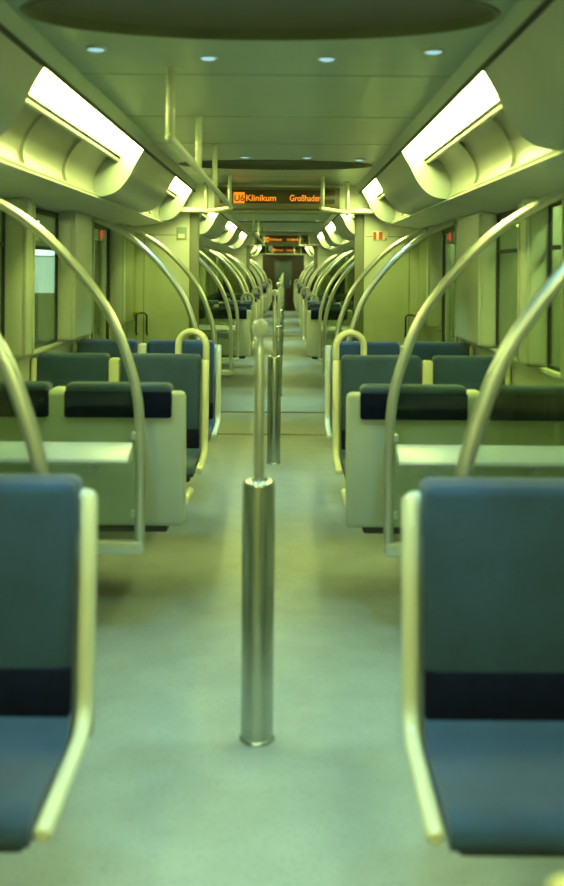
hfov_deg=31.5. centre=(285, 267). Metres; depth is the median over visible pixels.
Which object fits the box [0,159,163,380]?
wall
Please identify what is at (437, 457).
grab rail
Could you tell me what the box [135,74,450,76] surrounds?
trim
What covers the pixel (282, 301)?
post
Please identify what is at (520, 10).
trim
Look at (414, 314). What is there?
wall bracket
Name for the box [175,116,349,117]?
trim
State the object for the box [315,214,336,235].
trim
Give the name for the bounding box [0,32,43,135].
trim
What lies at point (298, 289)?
seat
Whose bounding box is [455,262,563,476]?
grab rail
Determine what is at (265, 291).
seat
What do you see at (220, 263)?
trim
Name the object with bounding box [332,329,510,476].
seat
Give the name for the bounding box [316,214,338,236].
trim
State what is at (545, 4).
trim
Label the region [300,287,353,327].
seat
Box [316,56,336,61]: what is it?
recessed light
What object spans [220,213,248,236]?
trim
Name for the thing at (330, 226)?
diffuser
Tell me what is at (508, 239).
window
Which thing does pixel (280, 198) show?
destination display
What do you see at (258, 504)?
post
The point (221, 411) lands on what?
trim
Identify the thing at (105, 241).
door
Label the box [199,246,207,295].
trim
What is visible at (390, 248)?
grab rail
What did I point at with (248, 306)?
seat
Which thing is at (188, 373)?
seat
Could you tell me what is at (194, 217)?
trim
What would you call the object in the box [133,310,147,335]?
wall bracket
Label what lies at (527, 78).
overhead panel
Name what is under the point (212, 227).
trim
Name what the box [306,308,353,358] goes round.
seat
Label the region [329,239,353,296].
wall
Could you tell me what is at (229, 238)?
trim
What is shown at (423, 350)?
seat
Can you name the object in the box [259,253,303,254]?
trim
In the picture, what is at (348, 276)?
trim
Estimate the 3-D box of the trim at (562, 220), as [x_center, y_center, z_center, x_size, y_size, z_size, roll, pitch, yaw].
[1.337,0.075,4.350,0.140,0.900,0.500,0,0,0]
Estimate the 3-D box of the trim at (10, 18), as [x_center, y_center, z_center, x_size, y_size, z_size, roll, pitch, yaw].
[-0.858,-0.782,3.800,0.029,0.090,11.600,0,0,0]
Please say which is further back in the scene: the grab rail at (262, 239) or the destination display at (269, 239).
the destination display at (269, 239)
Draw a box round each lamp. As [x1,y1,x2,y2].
[0,68,142,195]
[99,229,102,240]
[140,177,190,219]
[211,222,236,242]
[307,246,313,254]
[326,222,349,243]
[363,179,410,221]
[403,72,560,198]
[448,232,452,243]
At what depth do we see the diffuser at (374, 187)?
8.90 m
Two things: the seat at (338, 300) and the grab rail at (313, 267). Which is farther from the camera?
the grab rail at (313, 267)
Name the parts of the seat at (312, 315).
backrest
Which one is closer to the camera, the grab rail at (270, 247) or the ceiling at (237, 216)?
the ceiling at (237, 216)
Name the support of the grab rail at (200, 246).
attached to the wall at (203, 241)
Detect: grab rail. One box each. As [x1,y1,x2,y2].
[93,216,200,339]
[165,67,232,214]
[199,245,246,299]
[206,247,250,299]
[218,250,255,292]
[223,251,257,292]
[250,260,266,279]
[250,261,265,285]
[250,262,264,285]
[250,265,262,293]
[253,213,265,245]
[265,246,272,253]
[298,233,310,246]
[300,264,313,285]
[302,267,313,293]
[303,268,313,292]
[305,252,339,292]
[307,251,344,292]
[310,248,353,300]
[313,249,353,300]
[318,255,353,362]
[319,176,349,215]
[322,262,353,375]
[334,227,426,338]
[346,219,455,340]
[383,188,563,555]
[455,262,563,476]
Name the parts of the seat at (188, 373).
handle, backrest, backrest, arch handle, handle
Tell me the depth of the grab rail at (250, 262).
30.46 m
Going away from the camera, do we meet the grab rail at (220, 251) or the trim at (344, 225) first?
the trim at (344, 225)
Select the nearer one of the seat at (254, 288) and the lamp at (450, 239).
the lamp at (450, 239)
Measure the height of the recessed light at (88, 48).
0.012 m
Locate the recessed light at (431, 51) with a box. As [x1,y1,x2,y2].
[422,48,443,54]
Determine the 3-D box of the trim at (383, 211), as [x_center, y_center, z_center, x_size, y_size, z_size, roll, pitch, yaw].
[0.918,-0.621,9.500,0.403,0.384,0.200,0,0,0]
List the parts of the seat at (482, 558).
handle, backrest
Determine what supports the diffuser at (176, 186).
attached to the ceiling lamp at (176, 186)
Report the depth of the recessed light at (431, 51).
3.64 m
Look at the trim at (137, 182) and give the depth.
6.48 m
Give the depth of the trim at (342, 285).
22.80 m
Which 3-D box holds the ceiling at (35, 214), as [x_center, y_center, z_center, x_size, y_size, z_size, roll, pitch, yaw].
[-4.050,-1.312,21.000,4.450,0.100,48.000,0,0,0]
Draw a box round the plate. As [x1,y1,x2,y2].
[176,227,186,239]
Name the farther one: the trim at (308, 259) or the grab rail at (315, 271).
the trim at (308, 259)
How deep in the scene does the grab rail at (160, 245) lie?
9.00 m
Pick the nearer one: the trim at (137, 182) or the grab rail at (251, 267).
the trim at (137, 182)
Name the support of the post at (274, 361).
on the floor at (165, 790)
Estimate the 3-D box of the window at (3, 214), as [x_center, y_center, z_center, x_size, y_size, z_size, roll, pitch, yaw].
[-1.567,0.063,5.075,0.022,0.880,0.950,0,0,0]
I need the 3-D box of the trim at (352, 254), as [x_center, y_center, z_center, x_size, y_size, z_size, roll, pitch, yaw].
[1.337,0.075,19.275,0.140,0.900,0.190,0,0,0]
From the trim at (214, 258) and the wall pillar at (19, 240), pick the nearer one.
the wall pillar at (19, 240)
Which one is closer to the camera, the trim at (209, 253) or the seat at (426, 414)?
the seat at (426, 414)
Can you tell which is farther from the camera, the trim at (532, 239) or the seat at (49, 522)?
the trim at (532, 239)
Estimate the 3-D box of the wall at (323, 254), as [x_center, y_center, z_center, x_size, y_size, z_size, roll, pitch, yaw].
[-0.088,0.414,23.535,3.120,2.530,0.070,0,0,0]
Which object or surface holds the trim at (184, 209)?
attached to the wall at (386, 308)
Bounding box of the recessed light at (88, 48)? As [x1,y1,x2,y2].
[85,46,106,51]
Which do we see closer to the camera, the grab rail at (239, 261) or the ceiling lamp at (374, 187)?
the ceiling lamp at (374, 187)
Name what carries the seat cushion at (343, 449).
on the seat at (349, 373)
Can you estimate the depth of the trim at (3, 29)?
4.10 m
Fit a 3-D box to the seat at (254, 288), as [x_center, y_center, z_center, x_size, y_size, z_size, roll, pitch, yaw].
[-1.022,0.895,19.816,1.104,1.054,0.597,0,0,0]
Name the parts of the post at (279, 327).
rod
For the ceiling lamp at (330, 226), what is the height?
0.389 m
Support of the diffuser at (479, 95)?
attached to the ceiling lamp at (473, 138)
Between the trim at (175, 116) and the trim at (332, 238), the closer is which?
the trim at (175, 116)
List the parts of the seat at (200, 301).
backrest, backrest, handle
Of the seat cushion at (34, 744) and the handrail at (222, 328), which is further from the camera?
the handrail at (222, 328)
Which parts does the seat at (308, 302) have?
handle, backrest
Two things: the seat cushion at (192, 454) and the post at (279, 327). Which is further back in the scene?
the post at (279, 327)
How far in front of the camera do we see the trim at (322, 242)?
22.70 m
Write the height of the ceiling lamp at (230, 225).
0.389 m
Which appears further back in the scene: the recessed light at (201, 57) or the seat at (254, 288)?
the seat at (254, 288)
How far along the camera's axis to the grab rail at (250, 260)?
35.26 m
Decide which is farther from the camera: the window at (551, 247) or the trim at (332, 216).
the trim at (332, 216)
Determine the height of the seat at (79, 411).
0.892 m
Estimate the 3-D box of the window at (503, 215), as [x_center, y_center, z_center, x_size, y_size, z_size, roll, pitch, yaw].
[1.395,0.086,6.020,0.022,0.880,1.100,0,0,0]
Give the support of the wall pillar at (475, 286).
attached to the wall at (542, 177)
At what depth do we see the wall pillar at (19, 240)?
5.55 m
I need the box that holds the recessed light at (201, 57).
[198,55,218,60]
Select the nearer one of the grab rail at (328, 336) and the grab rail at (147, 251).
the grab rail at (147, 251)
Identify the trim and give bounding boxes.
[0,0,196,189]
[0,23,194,191]
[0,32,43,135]
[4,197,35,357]
[57,211,93,340]
[93,150,174,211]
[109,224,135,323]
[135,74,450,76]
[136,234,144,342]
[159,190,192,221]
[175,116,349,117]
[180,207,210,212]
[189,208,363,340]
[191,143,358,144]
[199,213,228,238]
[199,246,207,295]
[208,252,211,293]
[212,249,217,291]
[217,411,326,434]
[218,252,223,289]
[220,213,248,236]
[220,228,241,245]
[222,213,248,235]
[233,236,247,248]
[246,243,317,292]
[250,246,259,254]
[250,254,262,283]
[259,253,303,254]
[304,254,313,283]
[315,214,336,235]
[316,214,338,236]
[316,236,330,249]
[321,228,341,246]
[332,214,354,239]
[339,258,344,290]
[343,209,373,213]
[345,250,350,292]
[351,252,353,294]
[357,0,543,190]
[359,0,554,192]
[361,191,394,222]
[366,236,409,331]
[376,152,451,213]
[417,226,442,326]
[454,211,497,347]
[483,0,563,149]
[517,198,547,366]
[560,199,563,378]
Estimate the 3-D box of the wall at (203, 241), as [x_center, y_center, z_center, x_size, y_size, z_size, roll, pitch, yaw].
[-1.408,0.364,17.300,0.480,2.450,12.400,0,0,0]
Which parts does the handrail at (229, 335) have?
rail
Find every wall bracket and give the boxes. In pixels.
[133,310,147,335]
[404,312,417,336]
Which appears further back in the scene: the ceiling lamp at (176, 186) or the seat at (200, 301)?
the seat at (200, 301)
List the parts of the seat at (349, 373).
handle, arch handle, backrest, backrest, handle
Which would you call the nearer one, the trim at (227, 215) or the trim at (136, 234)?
the trim at (136, 234)
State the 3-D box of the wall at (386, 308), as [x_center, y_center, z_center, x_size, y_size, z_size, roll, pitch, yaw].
[-0.088,0.414,9.635,3.120,2.530,0.070,0,0,0]
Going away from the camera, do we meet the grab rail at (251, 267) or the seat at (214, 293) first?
the seat at (214, 293)
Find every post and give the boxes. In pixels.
[239,319,274,746]
[266,289,280,463]
[276,282,282,395]
[279,278,282,360]
[280,276,283,339]
[281,275,283,300]
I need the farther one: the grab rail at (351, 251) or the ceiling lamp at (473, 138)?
the grab rail at (351, 251)
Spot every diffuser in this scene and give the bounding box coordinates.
[32,68,142,152]
[170,177,190,191]
[227,222,236,228]
[326,222,334,228]
[363,179,381,193]
[403,72,495,154]
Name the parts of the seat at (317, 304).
handle, arch handle, backrest, backrest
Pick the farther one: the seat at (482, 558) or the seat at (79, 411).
the seat at (79, 411)
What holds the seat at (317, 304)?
attached to the wall at (349, 245)
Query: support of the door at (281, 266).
in the wall at (268, 260)
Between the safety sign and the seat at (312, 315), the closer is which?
the safety sign
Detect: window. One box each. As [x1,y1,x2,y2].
[0,200,5,340]
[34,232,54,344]
[496,209,517,355]
[547,200,561,371]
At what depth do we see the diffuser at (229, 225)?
17.23 m
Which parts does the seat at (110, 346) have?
handle, backrest, backrest, handle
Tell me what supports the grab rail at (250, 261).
attached to the wall
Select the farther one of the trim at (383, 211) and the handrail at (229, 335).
the handrail at (229, 335)
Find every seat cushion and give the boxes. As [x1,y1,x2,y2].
[0,710,71,847]
[186,448,198,476]
[208,419,212,440]
[341,447,345,476]
[423,712,563,851]
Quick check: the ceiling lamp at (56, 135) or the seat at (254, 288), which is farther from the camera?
the seat at (254, 288)
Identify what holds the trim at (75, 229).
attached to the wall at (49, 194)
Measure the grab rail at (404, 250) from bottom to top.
1.631 m
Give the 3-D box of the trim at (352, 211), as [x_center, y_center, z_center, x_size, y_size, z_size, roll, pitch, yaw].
[0.794,-0.536,9.515,0.510,0.045,0.170,0,0,0]
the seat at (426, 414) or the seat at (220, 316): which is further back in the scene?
the seat at (220, 316)
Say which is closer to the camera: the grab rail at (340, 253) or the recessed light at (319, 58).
the recessed light at (319, 58)
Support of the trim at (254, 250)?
attached to the wall
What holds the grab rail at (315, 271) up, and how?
attached to the wall at (349, 245)
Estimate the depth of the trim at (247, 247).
23.49 m
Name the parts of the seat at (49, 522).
backrest, handle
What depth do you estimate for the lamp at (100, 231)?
8.48 m
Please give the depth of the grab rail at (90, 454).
4.36 m
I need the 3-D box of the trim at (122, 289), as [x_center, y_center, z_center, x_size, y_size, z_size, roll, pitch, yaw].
[-1.508,0.053,9.250,0.140,0.900,0.700,0,0,0]
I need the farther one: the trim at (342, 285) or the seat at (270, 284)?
the seat at (270, 284)
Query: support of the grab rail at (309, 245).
hanging from the ceiling at (237, 216)
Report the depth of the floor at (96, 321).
26.99 m
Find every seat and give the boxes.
[0,381,193,531]
[0,473,97,852]
[31,328,209,481]
[72,339,221,440]
[199,292,254,346]
[199,300,256,341]
[199,307,251,358]
[206,297,259,319]
[207,287,261,318]
[214,293,262,319]
[250,287,268,312]
[251,281,268,288]
[265,279,271,301]
[295,281,313,308]
[296,288,312,311]
[299,293,346,323]
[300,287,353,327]
[301,297,353,333]
[303,301,353,340]
[304,293,353,347]
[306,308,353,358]
[325,341,474,439]
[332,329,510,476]
[341,384,563,533]
[401,477,563,856]
[547,874,563,885]
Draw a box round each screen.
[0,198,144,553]
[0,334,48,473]
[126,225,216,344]
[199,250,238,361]
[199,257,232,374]
[250,268,260,291]
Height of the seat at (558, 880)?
0.830 m
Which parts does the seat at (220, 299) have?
backrest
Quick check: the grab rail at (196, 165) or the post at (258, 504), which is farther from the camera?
the grab rail at (196, 165)
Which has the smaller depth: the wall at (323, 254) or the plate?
the plate
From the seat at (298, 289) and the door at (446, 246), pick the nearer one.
the door at (446, 246)
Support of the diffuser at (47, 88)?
attached to the ceiling lamp at (56, 135)
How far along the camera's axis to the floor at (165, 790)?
3.62 m
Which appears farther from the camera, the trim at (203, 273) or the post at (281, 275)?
the post at (281, 275)
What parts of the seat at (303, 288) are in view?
handle, arch handle, backrest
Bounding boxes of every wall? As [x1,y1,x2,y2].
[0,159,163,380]
[0,210,100,319]
[122,184,430,345]
[199,235,235,299]
[219,234,344,294]
[260,246,306,310]
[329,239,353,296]
[389,149,563,384]
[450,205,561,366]
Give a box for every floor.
[0,311,563,885]
[77,318,100,341]
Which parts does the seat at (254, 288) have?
backrest, backrest, arch handle, handle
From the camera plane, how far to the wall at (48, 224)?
32.00 m
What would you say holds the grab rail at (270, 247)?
hanging from the ceiling
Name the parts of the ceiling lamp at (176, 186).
rail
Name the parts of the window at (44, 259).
panel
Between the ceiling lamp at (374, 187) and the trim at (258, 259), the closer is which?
the ceiling lamp at (374, 187)
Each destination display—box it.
[214,187,339,209]
[256,235,307,243]
[267,247,298,252]
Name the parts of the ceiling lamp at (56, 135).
rail, rail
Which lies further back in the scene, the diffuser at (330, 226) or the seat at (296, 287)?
the seat at (296, 287)
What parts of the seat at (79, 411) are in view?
backrest, backrest, handle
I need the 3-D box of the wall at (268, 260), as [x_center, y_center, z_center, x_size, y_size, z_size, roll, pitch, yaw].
[-0.088,0.414,37.450,3.120,2.530,0.100,0,0,0]
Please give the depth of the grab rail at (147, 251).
7.46 m
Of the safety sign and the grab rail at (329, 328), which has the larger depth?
the grab rail at (329, 328)
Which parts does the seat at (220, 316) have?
backrest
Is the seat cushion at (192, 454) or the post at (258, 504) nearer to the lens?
the post at (258, 504)
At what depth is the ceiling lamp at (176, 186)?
8.98 m
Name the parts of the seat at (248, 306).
backrest, backrest, arch handle, handle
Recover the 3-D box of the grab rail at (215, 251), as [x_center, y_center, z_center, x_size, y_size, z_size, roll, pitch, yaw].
[-1.087,0.431,18.040,0.953,1.631,0.208,0,0,0]
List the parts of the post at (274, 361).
rod, knob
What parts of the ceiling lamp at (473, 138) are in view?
rail, rail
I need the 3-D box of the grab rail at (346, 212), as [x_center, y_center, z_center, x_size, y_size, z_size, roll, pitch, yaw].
[0.472,-0.644,9.011,0.096,0.301,0.906,0,0,18]
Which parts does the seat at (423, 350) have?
handle, backrest, backrest, handle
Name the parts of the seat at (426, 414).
handle, backrest, backrest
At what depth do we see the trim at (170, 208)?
9.40 m
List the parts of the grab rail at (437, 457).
rail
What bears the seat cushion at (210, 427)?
on the seat at (110, 346)
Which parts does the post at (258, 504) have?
rod, knob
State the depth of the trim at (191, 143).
6.45 m
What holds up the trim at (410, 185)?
attached to the wall at (542, 177)
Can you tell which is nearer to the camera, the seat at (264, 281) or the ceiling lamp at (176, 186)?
the ceiling lamp at (176, 186)
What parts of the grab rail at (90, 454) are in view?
rail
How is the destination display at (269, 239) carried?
attached to the wall at (323, 254)
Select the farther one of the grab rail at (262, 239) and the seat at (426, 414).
the grab rail at (262, 239)
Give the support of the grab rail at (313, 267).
attached to the wall
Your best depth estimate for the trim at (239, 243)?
22.70 m
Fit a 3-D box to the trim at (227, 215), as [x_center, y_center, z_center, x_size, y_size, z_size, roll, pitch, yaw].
[-0.858,-0.782,17.300,0.029,0.090,12.400,0,0,0]
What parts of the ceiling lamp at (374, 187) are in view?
rail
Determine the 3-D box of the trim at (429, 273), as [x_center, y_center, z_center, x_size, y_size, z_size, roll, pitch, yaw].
[1.337,0.075,9.250,0.140,0.900,0.700,0,0,0]
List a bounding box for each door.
[76,222,109,343]
[274,259,291,310]
[442,225,470,346]
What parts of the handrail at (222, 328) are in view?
rail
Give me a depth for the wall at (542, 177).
5.57 m
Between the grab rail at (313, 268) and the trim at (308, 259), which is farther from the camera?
the trim at (308, 259)
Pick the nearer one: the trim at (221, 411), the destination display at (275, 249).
the trim at (221, 411)
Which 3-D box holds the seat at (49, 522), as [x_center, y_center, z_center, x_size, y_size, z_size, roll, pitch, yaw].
[-1.022,0.976,2.325,1.102,0.892,0.596,0,0,0]
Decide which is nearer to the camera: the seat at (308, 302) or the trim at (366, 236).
the trim at (366, 236)
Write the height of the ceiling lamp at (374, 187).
0.389 m
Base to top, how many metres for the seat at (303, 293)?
0.892 m
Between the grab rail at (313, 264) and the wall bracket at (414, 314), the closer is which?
the wall bracket at (414, 314)
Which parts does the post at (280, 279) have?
rod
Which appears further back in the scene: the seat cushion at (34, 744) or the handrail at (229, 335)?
the handrail at (229, 335)
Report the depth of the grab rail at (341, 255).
18.10 m
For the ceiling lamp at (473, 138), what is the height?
0.389 m
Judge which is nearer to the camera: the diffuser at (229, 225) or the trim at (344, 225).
the trim at (344, 225)
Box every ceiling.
[6,0,515,184]
[35,214,54,218]
[228,213,331,233]
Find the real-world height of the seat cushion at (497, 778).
0.103 m
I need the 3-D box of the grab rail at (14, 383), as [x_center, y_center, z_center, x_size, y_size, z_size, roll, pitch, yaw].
[-1.087,0.431,2.745,0.953,1.631,0.208,0,0,0]
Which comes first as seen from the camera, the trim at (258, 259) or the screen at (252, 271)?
the screen at (252, 271)
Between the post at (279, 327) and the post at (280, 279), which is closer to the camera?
the post at (279, 327)
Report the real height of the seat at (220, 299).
0.892 m
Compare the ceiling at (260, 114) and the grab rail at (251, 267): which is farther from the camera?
the grab rail at (251, 267)
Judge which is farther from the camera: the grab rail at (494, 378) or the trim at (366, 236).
the trim at (366, 236)
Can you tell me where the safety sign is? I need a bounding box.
[373,231,386,240]

